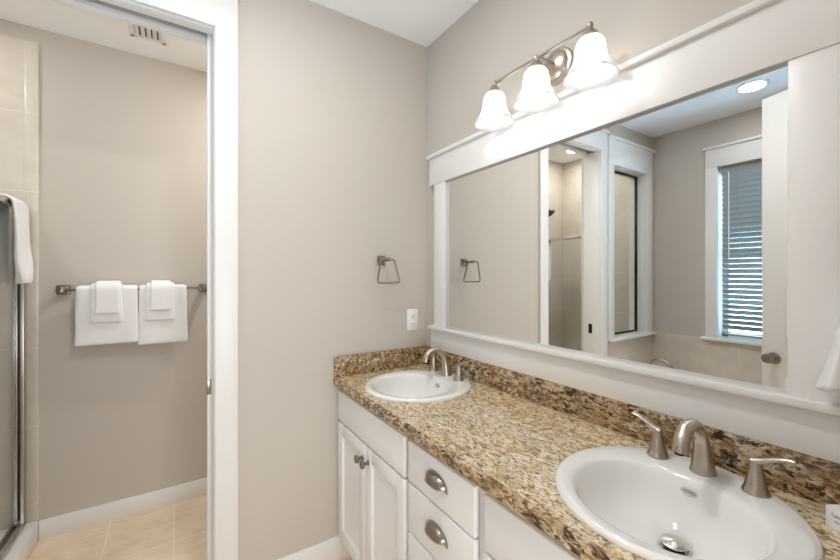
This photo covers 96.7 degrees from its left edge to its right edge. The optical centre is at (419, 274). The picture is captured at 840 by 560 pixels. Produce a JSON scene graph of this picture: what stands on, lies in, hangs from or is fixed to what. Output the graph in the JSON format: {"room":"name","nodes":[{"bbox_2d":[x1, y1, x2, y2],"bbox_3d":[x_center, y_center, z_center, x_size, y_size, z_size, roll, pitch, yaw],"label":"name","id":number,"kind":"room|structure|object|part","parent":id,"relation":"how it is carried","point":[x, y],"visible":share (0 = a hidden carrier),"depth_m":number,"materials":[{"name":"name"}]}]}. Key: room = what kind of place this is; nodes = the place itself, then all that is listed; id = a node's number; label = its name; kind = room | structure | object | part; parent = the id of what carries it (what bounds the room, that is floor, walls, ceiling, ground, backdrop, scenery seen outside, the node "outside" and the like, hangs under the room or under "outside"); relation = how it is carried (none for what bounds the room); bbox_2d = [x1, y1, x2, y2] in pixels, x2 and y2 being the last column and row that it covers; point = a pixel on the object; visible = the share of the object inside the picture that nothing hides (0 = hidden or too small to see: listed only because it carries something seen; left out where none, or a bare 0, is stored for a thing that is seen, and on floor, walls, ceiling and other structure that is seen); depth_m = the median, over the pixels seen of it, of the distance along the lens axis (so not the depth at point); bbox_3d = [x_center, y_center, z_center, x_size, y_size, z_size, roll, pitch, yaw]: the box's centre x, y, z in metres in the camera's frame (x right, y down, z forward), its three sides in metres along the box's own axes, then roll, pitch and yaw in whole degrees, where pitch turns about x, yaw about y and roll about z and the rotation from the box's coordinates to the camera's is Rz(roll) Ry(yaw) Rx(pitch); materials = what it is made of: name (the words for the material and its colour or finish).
{"room":"bathroom","nodes":[
{"label":"bathroom","id":0,"kind":"room"},
{"bbox_2d":[0,19,206,520],"bbox_3d":[-1.648,0.050,2.332,2.650,2.740,0.120,0,0,-33],"label":"wall","id":1,"kind":"structure","parent":0,"point":[123,134],"depth_m":2.18,"materials":[{"name":"beige paint"}]},
{"bbox_2d":[0,34,38,539],"bbox_3d":[-2.151,0.090,1.422,0.814,2.660,0.855,0,0,-33],"label":"wall tile","id":2,"kind":"structure","parent":1,"relation":"attached to","point":[19,58],"depth_m":1.96,"materials":[{"name":"beige tile"}]},
{"bbox_2d":[39,478,206,540],"bbox_3d":[-1.270,1.368,2.498,1.835,0.104,0.014,0,0,-33],"label":"baseboard","id":3,"kind":"structure","parent":1,"relation":"attached to","point":[84,518],"depth_m":2.17,"materials":[{"name":"white paint"}]},
{"bbox_2d":[55,284,206,294],"bbox_3d":[-1.656,0.082,2.200,0.728,0.052,0.091,0,0,-33],"label":"towel bar","id":4,"kind":"object","parent":1,"relation":"attached to","point":[60,289],"visible":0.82,"depth_m":2.05,"materials":[{"name":"silver metal"}]},
{"bbox_3d":[-1.936,0.082,2.018,0.060,0.052,0.091,0,0,-33],"label":"post","id":5,"kind":"part","parent":4,"relation":"part of","materials":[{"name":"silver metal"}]},
{"bbox_2d":[74,285,138,345],"bbox_3d":[-1.757,0.222,2.102,0.278,0.329,0.051,0,0,-33],"label":"bath towel","id":6,"kind":"object","parent":4,"relation":"hanging from","point":[87,333],"visible":0.69,"depth_m":2.08,"materials":[{"name":"white fabric"}]},
{"bbox_2d":[90,283,122,322],"bbox_3d":[-1.758,0.154,2.102,0.142,0.221,0.079,0,0,-33],"label":"hand towel","id":7,"kind":"object","parent":6,"relation":"on","point":[112,317],"visible":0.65,"depth_m":2.06,"materials":[{"name":"white fabric"}]},
{"bbox_2d":[95,281,121,313],"bbox_3d":[-1.754,0.123,2.105,0.110,0.183,0.102,0,0,-33],"label":"washcloth","id":8,"kind":"object","parent":7,"relation":"on","point":[107,293],"visible":0.98,"depth_m":2.06,"materials":[{"name":"white fabric"}]},
{"bbox_3d":[-1.642,0.082,2.178,0.668,0.015,0.015,0,0,-33],"label":"rod","id":9,"kind":"part","parent":4,"relation":"part of","materials":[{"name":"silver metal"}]},
{"bbox_2d":[138,284,187,344],"bbox_3d":[-1.540,0.232,2.243,0.246,0.349,0.052,0,0,-33],"label":"bath towel","id":10,"kind":"object","parent":4,"relation":"hanging from","point":[173,330],"visible":0.73,"depth_m":2.23,"materials":[{"name":"white fabric"}]},
{"bbox_2d":[145,282,174,319],"bbox_3d":[-1.552,0.155,2.235,0.147,0.223,0.079,0,0,-33],"label":"hand towel","id":11,"kind":"object","parent":10,"relation":"on","point":[156,314],"visible":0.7,"depth_m":2.20,"materials":[{"name":"white fabric"}]},
{"bbox_2d":[150,280,170,310],"bbox_3d":[-1.552,0.120,2.236,0.102,0.175,0.103,0,0,-33],"label":"washcloth","id":12,"kind":"object","parent":11,"relation":"on","point":[160,295],"visible":0.99,"depth_m":2.20,"materials":[{"name":"white fabric"}]},
{"bbox_3d":[-1.376,0.082,2.382,0.060,0.052,0.091,0,0,-33],"label":"post","id":13,"kind":"part","parent":4,"relation":"part of","materials":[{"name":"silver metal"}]},
{"bbox_2d":[28,494,352,559],"bbox_3d":[-0.092,1.470,-0.059,2.950,0.100,5.885,0,0,-33],"label":"floor","id":14,"kind":"structure","parent":0,"point":[175,531],"depth_m":2.01,"materials":[{"name":"beige tile"}]},
{"bbox_2d":[0,521,37,559],"bbox_3d":[-1.871,1.364,1.602,0.149,0.112,0.835,0,0,-33],"label":"shower curb","id":15,"kind":"object","parent":14,"relation":"on","point":[27,540],"visible":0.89,"depth_m":1.86,"materials":[{"name":"white paint"}]},
{"bbox_2d":[0,194,26,559],"bbox_3d":[-1.866,0.471,1.607,0.048,1.672,0.833,0,0,-33],"label":"shower enclosure","id":16,"kind":"object","parent":15,"relation":"on","point":[10,537],"visible":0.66,"depth_m":1.93,"materials":[{"name":"silver metal"}]},
{"bbox_3d":[-1.870,0.470,1.603,0.012,1.606,0.763,0,0,-33],"label":"panel frame","id":17,"kind":"part","parent":16,"relation":"part of","materials":[{"name":"silver metal"}]},
{"bbox_2d":[0,193,33,285],"bbox_3d":[-1.966,-0.164,1.790,0.120,0.442,0.339,0,0,-33],"label":"towel","id":18,"kind":"object","parent":16,"relation":"hanging from","point":[24,270],"visible":0.93,"depth_m":1.84,"materials":[{"name":"white fabric"}]},
{"bbox_2d":[338,390,410,559],"bbox_3d":[-0.029,0.984,1.716,0.564,0.872,0.673,0,0,-33],"label":"base cabinet","id":19,"kind":"object","parent":14,"relation":"on","point":[373,481],"visible":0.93,"depth_m":1.54,"materials":[{"name":"white paint"}]},
{"bbox_3d":[-0.312,1.006,1.721,0.018,0.568,0.320,0,0,-33],"label":"door","id":20,"kind":"part","parent":19,"relation":"part of","materials":[{"name":"white paint"}]},
{"bbox_3d":[-0.262,0.783,1.592,0.038,0.036,0.036,0,0,-33],"label":"knob","id":21,"kind":"part","parent":19,"relation":"part of","materials":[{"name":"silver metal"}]},
{"bbox_3d":[-0.231,0.783,1.545,0.038,0.036,0.036,0,0,-33],"label":"knob","id":22,"kind":"part","parent":19,"relation":"part of","materials":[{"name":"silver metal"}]},
{"bbox_3d":[-0.136,1.006,1.450,0.018,0.568,0.320,0,0,-33],"label":"door","id":23,"kind":"part","parent":19,"relation":"part of","materials":[{"name":"white paint"}]},
{"bbox_2d":[408,439,483,559],"bbox_3d":[0.261,0.984,1.280,0.554,0.872,0.372,0,0,-33],"label":"base cabinet","id":24,"kind":"object","parent":14,"relation":"on","point":[446,509],"visible":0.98,"depth_m":1.12,"materials":[{"name":"white paint"}]},
{"bbox_3d":[0.059,0.984,1.150,0.018,0.197,0.344,0,0,-33],"label":"drawer","id":25,"kind":"part","parent":24,"relation":"part of","materials":[{"name":"white paint"}]},
{"bbox_3d":[0.039,0.783,1.139,0.027,0.043,0.118,0,0,-33],"label":"cup pull","id":26,"kind":"part","parent":24,"relation":"part of","materials":[{"name":"silver metal"}]},
{"bbox_3d":[0.039,0.625,1.139,0.027,0.043,0.118,0,0,-33],"label":"cup pull","id":27,"kind":"part","parent":24,"relation":"part of","materials":[{"name":"silver metal"}]},
{"bbox_3d":[0.059,0.797,1.150,0.018,0.164,0.344,0,0,-33],"label":"drawer","id":28,"kind":"part","parent":24,"relation":"part of","materials":[{"name":"white paint"}]},
{"bbox_3d":[0.079,0.926,1.161,0.020,0.757,0.372,0,0,-33],"label":"frame","id":29,"kind":"part","parent":24,"relation":"part of","materials":[{"name":"white paint"}]},
{"bbox_2d":[484,491,674,559],"bbox_3d":[0.545,0.984,0.834,0.564,0.872,0.682,0,0,-33],"label":"base cabinet","id":30,"kind":"object","parent":14,"relation":"on","point":[507,535],"visible":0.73,"depth_m":0.89,"materials":[{"name":"white paint"}]},
{"bbox_3d":[0.258,1.006,0.845,0.018,0.568,0.311,0,0,-33],"label":"door","id":31,"kind":"part","parent":30,"relation":"part of","materials":[{"name":"white paint"}]},
{"bbox_2d":[333,345,839,559],"bbox_3d":[0.277,0.477,1.285,0.564,0.141,1.731,0,0,-33],"label":"countertop","id":32,"kind":"structure","parent":30,"relation":"on","point":[509,435],"depth_m":1.14,"materials":[{"name":"stone"}]},
{"bbox_2d":[365,370,470,402],"bbox_3d":[-0.009,0.576,1.722,0.490,0.164,0.480,0,0,-33],"label":"sink","id":33,"kind":"object","parent":32,"relation":"in","point":[407,386],"visible":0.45,"depth_m":1.81,"materials":[{"name":"white ceramic"}]},
{"bbox_2d":[422,347,468,380],"bbox_3d":[0.083,0.422,1.821,0.169,0.147,0.342,0,0,-33],"label":"faucet","id":34,"kind":"object","parent":32,"relation":"on","point":[445,367],"visible":1,"depth_m":1.82,"materials":[{"name":"silver metal"}]},
{"bbox_3d":[0.059,0.446,1.954,0.051,0.099,0.093,0,0,-33],"label":"handle","id":35,"kind":"part","parent":34,"relation":"part of","materials":[{"name":"silver metal"}]},
{"bbox_3d":[0.083,0.422,1.821,0.169,0.147,0.057,0,0,-33],"label":"spout","id":36,"kind":"part","parent":34,"relation":"part of","materials":[{"name":"silver metal"}]},
{"bbox_3d":[0.195,0.446,1.745,0.051,0.099,0.093,0,0,-33],"label":"handle","id":37,"kind":"part","parent":34,"relation":"part of","materials":[{"name":"silver metal"}]},
{"bbox_2d":[555,446,822,559],"bbox_3d":[0.563,0.576,0.849,0.490,0.164,0.480,0,0,-33],"label":"sink","id":38,"kind":"object","parent":32,"relation":"in","point":[649,507],"visible":0.96,"depth_m":0.89,"materials":[{"name":"white ceramic"}]},
{"bbox_2d":[632,412,796,498],"bbox_3d":[0.667,0.422,0.911,0.169,0.147,0.342,0,0,-33],"label":"faucet","id":39,"kind":"object","parent":32,"relation":"on","point":[702,463],"visible":1,"depth_m":0.90,"materials":[{"name":"silver metal"}]},
{"bbox_3d":[0.642,0.446,1.044,0.051,0.099,0.093,0,0,-33],"label":"handle","id":40,"kind":"part","parent":39,"relation":"part of","materials":[{"name":"silver metal"}]},
{"bbox_3d":[0.667,0.422,0.911,0.169,0.147,0.057,0,0,-33],"label":"spout","id":41,"kind":"part","parent":39,"relation":"part of","materials":[{"name":"silver metal"}]},
{"bbox_3d":[0.778,0.446,0.835,0.051,0.099,0.093,0,0,-33],"label":"handle","id":42,"kind":"part","parent":39,"relation":"part of","materials":[{"name":"silver metal"}]},
{"bbox_2d":[826,504,839,532],"bbox_3d":[0.841,0.487,0.718,0.035,0.041,0.085,0,0,0],"label":"soap box","id":43,"kind":"object","parent":32,"relation":"on","point":[832,510],"visible":1,"depth_m":0.75,"materials":[{"name":"white"}]},
{"bbox_2d":[0,0,478,71],"bbox_3d":[-0.092,-1.370,-0.059,2.950,0.100,5.885,0,0,-33],"label":"ceiling","id":44,"kind":"structure","parent":0,"point":[421,22],"depth_m":1.94,"materials":[{"name":"white paint"}]},
{"bbox_2d":[128,23,165,44],"bbox_3d":[-1.446,-1.315,1.977,0.162,0.011,0.265,0,0,-33],"label":"ceiling vent","id":45,"kind":"object","parent":44,"relation":"in","point":[136,31],"visible":0.44,"depth_m":2.04,"materials":[{"name":"white plastic"}]},
{"bbox_2d":[86,0,426,559],"bbox_3d":[-1.109,0.050,1.504,2.650,2.740,0.145,0,0,-33],"label":"wall","id":46,"kind":"structure","parent":0,"point":[332,104],"depth_m":1.80,"materials":[{"name":"beige paint"}]},
{"bbox_2d":[51,0,240,559],"bbox_3d":[-0.949,0.105,1.599,1.438,2.630,0.201,0,0,-33],"label":"door frame","id":47,"kind":"structure","parent":46,"relation":"in","point":[217,18],"depth_m":1.57,"materials":[{"name":"white paint"}]},
{"bbox_3d":[-1.139,-1.125,1.376,0.876,0.169,0.036,0,0,-33],"label":"head casing","id":48,"kind":"part","parent":47,"relation":"part of","materials":[{"name":"white paint"}]},
{"bbox_2d":[206,34,212,559],"bbox_3d":[-0.642,0.169,1.815,0.688,2.478,0.039,0,0,-33],"label":"door","id":49,"kind":"structure","parent":47,"relation":"attached to","point":[209,380],"depth_m":1.62,"materials":[{"name":"white paint"}]},
{"bbox_3d":[-0.924,0.484,1.631,0.016,0.065,0.039,0,0,-33],"label":"edge pull","id":50,"kind":"part","parent":49,"relation":"part of","materials":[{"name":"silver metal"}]},
{"bbox_3d":[-0.825,0.190,1.591,0.087,2.461,0.020,0,0,-33],"label":"casing","id":51,"kind":"part","parent":47,"relation":"part of","materials":[{"name":"white paint"}]},
{"bbox_2d":[276,535,349,559],"bbox_3d":[-0.569,1.361,1.761,0.525,0.118,0.014,0,0,-33],"label":"baseboard","id":52,"kind":"structure","parent":46,"relation":"attached to","point":[333,548],"depth_m":1.82,"materials":[{"name":"white paint"}]},
{"bbox_2d":[377,256,399,283],"bbox_3d":[-0.181,-0.029,1.966,0.137,0.147,0.092,0,0,-33],"label":"towel ring","id":53,"kind":"object","parent":46,"relation":"attached to","point":[381,260],"visible":1,"depth_m":1.95,"materials":[{"name":"silver metal"}]},
{"bbox_2d":[407,309,417,330],"bbox_3d":[-0.042,0.252,2.107,0.070,0.120,0.008,0,0,-33],"label":"outlet","id":54,"kind":"object","parent":46,"relation":"attached to","point":[412,314],"visible":1,"depth_m":2.10,"materials":[{"name":"white plastic"}]},
{"bbox_2d":[427,0,753,345],"bbox_3d":[0.292,0.050,1.891,0.120,2.740,2.975,0,0,-33],"label":"wall","id":55,"kind":"structure","parent":0,"point":[492,39],"depth_m":1.63,"materials":[{"name":"beige paint"}]},
{"bbox_2d":[474,21,618,130],"bbox_3d":[0.439,-0.740,1.365,0.206,0.240,0.586,0,0,-33],"label":"vanity light","id":56,"kind":"object","parent":55,"relation":"attached to","point":[590,67],"visible":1,"depth_m":1.32,"materials":[{"name":"white glass"}]},
{"bbox_3d":[0.305,-0.683,1.531,0.162,0.128,0.162,0,0,-33],"label":"lamp shade","id":57,"kind":"part","parent":56,"relation":"part of","materials":[{"name":"white glass"}]},
{"bbox_3d":[0.305,-0.681,1.531,0.063,0.108,0.063,0,0,-33],"label":"bulb","id":58,"kind":"part","parent":56,"relation":"part of","materials":[{"name":"white glass"}]},
{"bbox_3d":[0.421,-0.681,1.354,0.063,0.108,0.063,0,0,-33],"label":"bulb","id":59,"kind":"part","parent":56,"relation":"part of","materials":[{"name":"white glass"}]},
{"bbox_3d":[0.421,-0.683,1.354,0.162,0.128,0.162,0,0,-33],"label":"lamp shade","id":60,"kind":"part","parent":56,"relation":"part of","materials":[{"name":"white glass"}]},
{"bbox_3d":[0.461,-0.788,1.380,0.098,0.022,0.020,0,0,-33],"label":"arm","id":61,"kind":"part","parent":56,"relation":"part of","materials":[{"name":"silver metal"}]},
{"bbox_3d":[0.511,-0.792,1.412,0.034,0.136,0.136,0,0,-33],"label":"plate","id":62,"kind":"part","parent":56,"relation":"part of","materials":[{"name":"silver metal"}]},
{"bbox_3d":[0.536,-0.681,1.176,0.063,0.108,0.063,0,0,-33],"label":"bulb","id":63,"kind":"part","parent":56,"relation":"part of","materials":[{"name":"white glass"}]},
{"bbox_3d":[0.536,-0.683,1.176,0.162,0.128,0.162,0,0,-33],"label":"lamp shade","id":64,"kind":"part","parent":56,"relation":"part of","materials":[{"name":"white glass"}]},
{"bbox_2d":[426,0,839,463],"bbox_3d":[0.497,-0.130,1.421,0.048,1.072,1.637,0,0,-33],"label":"wall mirror","id":65,"kind":"object","parent":55,"relation":"attached to","point":[663,237],"visible":0.94,"depth_m":1.07,"materials":[{"name":"white wood"}]},
{"bbox_2d":[447,63,787,392],"bbox_3d":[0.510,-0.110,1.433,0.012,0.776,1.324,0,0,-33],"label":"mirror glass","id":66,"kind":"object","parent":65,"relation":"on","point":[656,237],"depth_m":1.14,"materials":[{"name":"silver mirror"}]},
{"bbox_3d":[0.502,0.288,1.413,0.048,0.020,1.618,0,0,-33],"label":"sill","id":67,"kind":"part","parent":65,"relation":"part of","materials":[{"name":"white paint"}]},
{"bbox_2d":[426,345,839,505],"bbox_3d":[0.505,0.458,1.433,0.020,0.101,1.731,0,0,-33],"label":"backsplash","id":68,"kind":"structure","parent":55,"relation":"attached to","point":[815,479],"depth_m":1.11,"materials":[{"name":"stone"}]},
{"bbox_3d":[-0.090,0.050,-0.061,2.650,2.740,0.120,0,0,-33],"label":"wall","id":69,"kind":"structure","parent":0,"visible":0},
{"bbox_3d":[0.907,-0.029,0.714,0.137,0.147,0.093,0,0,-33],"label":"towel ring","id":70,"kind":"object","parent":69,"relation":"attached to","visible":0},
{"bbox_2d":[816,317,839,392],"bbox_3d":[0.875,0.130,0.750,0.154,0.229,0.115,0,0,-33],"label":"towel","id":71,"kind":"object","parent":70,"relation":"hanging from","point":[829,379],"visible":1,"depth_m":0.73,"materials":[{"name":"white fabric"}]}
]}

